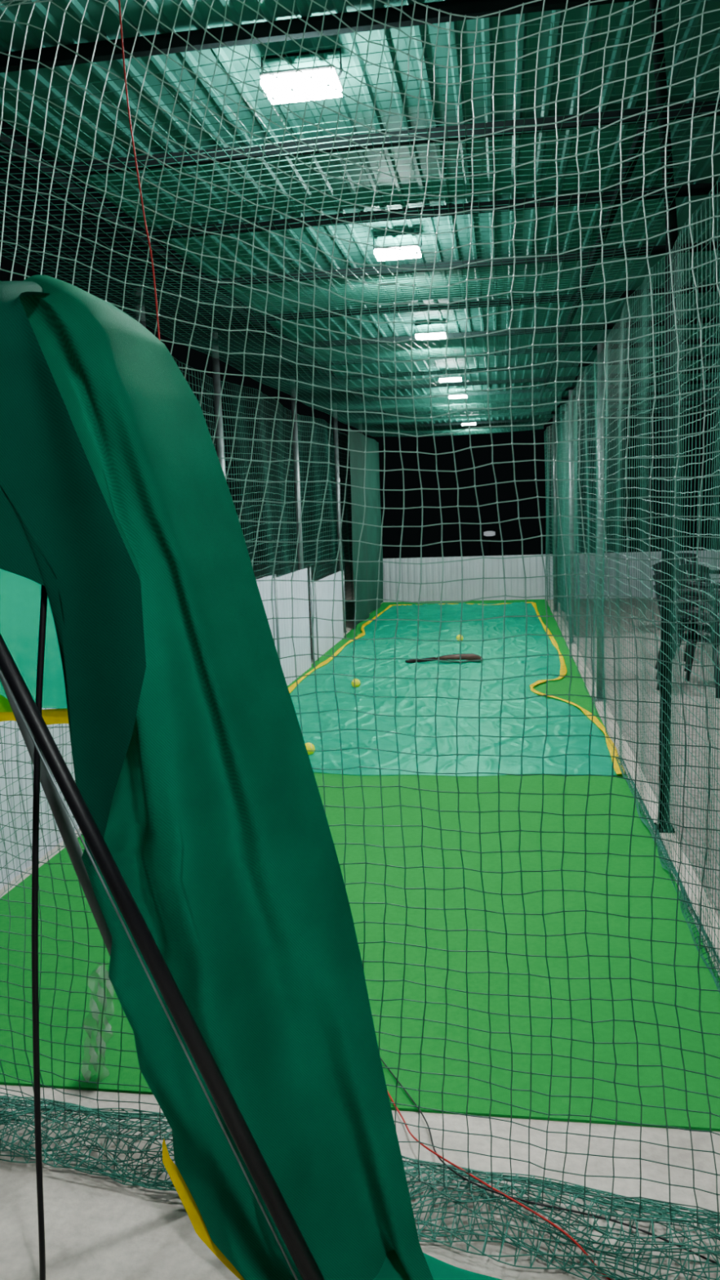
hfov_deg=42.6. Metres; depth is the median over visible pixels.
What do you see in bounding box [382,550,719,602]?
wall
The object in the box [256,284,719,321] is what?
ceiling beam
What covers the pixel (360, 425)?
net post
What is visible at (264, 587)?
panel
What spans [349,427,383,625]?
wall panel
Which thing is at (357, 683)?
tennis ball
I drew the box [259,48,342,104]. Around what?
lamp
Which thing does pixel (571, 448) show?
net post
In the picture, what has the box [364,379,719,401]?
ceiling beam
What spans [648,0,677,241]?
brace
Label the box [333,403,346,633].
net post
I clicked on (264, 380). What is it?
net
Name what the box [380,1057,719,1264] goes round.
wire
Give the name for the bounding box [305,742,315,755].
tennis ball
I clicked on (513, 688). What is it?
tarp
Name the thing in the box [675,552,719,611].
plastic chair
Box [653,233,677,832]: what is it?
net post
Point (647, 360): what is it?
ceiling beam
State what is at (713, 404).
ceiling beam
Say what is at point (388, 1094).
wire
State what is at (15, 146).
rafter
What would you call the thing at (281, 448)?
net
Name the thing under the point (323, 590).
panel
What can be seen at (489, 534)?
garden lamp
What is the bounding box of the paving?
[557,597,719,919]
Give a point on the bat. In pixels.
(471, 656)
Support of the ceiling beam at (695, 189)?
attached to the ceiling
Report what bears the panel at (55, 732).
on the floor
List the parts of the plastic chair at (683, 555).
backrest, armrest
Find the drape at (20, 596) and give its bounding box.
[0,568,66,708]
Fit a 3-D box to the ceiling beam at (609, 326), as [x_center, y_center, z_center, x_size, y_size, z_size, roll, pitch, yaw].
[1.883,-2.236,6.570,4.820,0.036,0.028,-1,8,9]
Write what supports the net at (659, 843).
on the artificial turf
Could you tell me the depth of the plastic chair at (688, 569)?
9.43 m
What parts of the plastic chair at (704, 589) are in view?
leg, armrest, armrest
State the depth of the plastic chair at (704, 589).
8.84 m
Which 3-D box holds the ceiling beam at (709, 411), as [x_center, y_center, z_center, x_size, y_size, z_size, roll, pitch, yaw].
[3.032,-3.378,14.128,4.820,0.036,0.028,-1,8,9]
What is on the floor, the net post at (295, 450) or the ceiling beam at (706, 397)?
the net post at (295, 450)
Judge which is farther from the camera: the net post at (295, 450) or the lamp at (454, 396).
the lamp at (454, 396)
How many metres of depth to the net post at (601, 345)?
7.12 m
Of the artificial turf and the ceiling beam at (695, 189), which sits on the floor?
the artificial turf
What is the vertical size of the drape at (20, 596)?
0.860 m
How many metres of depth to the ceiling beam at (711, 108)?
3.06 m
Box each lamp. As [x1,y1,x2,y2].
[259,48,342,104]
[373,231,422,261]
[414,322,446,339]
[438,374,462,382]
[448,387,467,398]
[461,417,476,425]
[483,531,495,555]
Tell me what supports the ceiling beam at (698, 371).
attached to the ceiling
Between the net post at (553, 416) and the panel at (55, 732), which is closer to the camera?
the panel at (55, 732)
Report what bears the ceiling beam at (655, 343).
attached to the ceiling
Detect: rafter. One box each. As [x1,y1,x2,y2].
[0,130,404,430]
[528,125,647,424]
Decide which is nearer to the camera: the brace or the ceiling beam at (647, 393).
the brace
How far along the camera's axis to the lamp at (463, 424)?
13.64 m
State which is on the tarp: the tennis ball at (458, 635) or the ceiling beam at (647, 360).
the tennis ball at (458, 635)
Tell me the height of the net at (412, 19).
2.851 m
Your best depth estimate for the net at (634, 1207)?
2.06 m
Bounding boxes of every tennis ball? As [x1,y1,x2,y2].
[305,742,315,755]
[351,678,360,687]
[456,634,463,639]
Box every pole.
[0,632,324,1279]
[0,668,111,955]
[31,584,47,1279]
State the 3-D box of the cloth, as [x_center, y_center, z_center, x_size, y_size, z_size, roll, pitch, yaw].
[-0.551,0.299,1.918,1.725,2.081,0.464,-1,8,9]
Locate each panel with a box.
[0,707,79,889]
[256,574,279,657]
[272,567,314,685]
[309,570,346,662]
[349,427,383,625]
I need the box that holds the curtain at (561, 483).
[556,401,577,635]
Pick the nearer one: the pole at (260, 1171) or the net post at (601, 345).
the pole at (260, 1171)
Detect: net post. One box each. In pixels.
[133,287,146,328]
[210,332,225,476]
[289,378,303,570]
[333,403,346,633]
[358,419,362,433]
[552,415,559,612]
[567,389,575,644]
[595,342,606,701]
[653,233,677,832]
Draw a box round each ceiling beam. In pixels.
[0,0,638,72]
[56,99,719,177]
[143,182,719,239]
[208,240,719,287]
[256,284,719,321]
[293,316,719,348]
[317,337,719,366]
[336,354,719,380]
[352,368,719,391]
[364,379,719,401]
[376,388,719,408]
[385,396,719,416]
[393,403,719,422]
[401,409,719,427]
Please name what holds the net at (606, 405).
hanging from the net post at (601, 345)
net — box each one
[0,0,719,436]
[0,0,719,1235]
[0,355,355,897]
[0,1092,719,1279]
[544,175,719,988]
[615,754,719,993]
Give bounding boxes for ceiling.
[0,0,719,425]
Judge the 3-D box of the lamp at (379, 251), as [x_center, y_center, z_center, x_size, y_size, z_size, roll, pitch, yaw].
[0.172,-1.805,4.221,0.226,0.097,0.136,-1,8,9]
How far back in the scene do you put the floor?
2.18 m
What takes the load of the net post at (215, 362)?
on the floor
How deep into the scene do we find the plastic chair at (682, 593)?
7.67 m
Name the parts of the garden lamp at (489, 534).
stem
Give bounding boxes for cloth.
[0,275,502,1279]
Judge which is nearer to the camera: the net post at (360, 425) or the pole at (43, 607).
the pole at (43, 607)
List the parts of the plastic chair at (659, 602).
backrest, armrest, leg, seat, armrest, leg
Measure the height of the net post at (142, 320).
2.850 m
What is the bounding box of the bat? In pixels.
[404,653,483,662]
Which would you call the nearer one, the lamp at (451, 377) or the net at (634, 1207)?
the net at (634, 1207)
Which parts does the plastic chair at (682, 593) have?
leg, backrest, armrest, leg, seat, armrest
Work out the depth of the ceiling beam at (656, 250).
4.71 m
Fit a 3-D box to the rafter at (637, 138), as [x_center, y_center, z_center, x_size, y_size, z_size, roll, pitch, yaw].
[1.784,-2.509,8.707,0.030,0.033,11.700,-1,8,9]
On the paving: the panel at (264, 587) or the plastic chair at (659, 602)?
the plastic chair at (659, 602)
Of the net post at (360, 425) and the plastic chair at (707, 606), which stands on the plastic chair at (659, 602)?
the plastic chair at (707, 606)
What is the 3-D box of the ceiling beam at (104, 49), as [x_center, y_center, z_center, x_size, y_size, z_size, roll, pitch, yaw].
[1.209,-1.565,2.130,4.820,0.036,0.028,-1,8,9]
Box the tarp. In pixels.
[288,601,624,776]
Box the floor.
[0,562,719,1279]
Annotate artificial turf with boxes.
[0,599,719,1131]
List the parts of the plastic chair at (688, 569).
leg, backrest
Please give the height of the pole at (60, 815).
2.038 m
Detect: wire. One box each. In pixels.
[118,0,159,339]
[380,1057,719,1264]
[386,1089,611,1279]
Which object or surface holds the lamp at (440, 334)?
attached to the ceiling
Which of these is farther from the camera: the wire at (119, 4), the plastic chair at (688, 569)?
the plastic chair at (688, 569)
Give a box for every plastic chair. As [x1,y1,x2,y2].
[651,560,719,669]
[653,571,719,685]
[653,582,719,697]
[672,588,719,658]
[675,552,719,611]
[678,564,719,647]
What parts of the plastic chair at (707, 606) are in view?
leg, backrest, armrest, leg, seat, armrest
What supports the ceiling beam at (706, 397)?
attached to the ceiling
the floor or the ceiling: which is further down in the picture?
the floor
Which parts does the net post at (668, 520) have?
plate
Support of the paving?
on the floor
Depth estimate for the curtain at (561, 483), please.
12.61 m
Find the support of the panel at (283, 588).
on the artificial turf

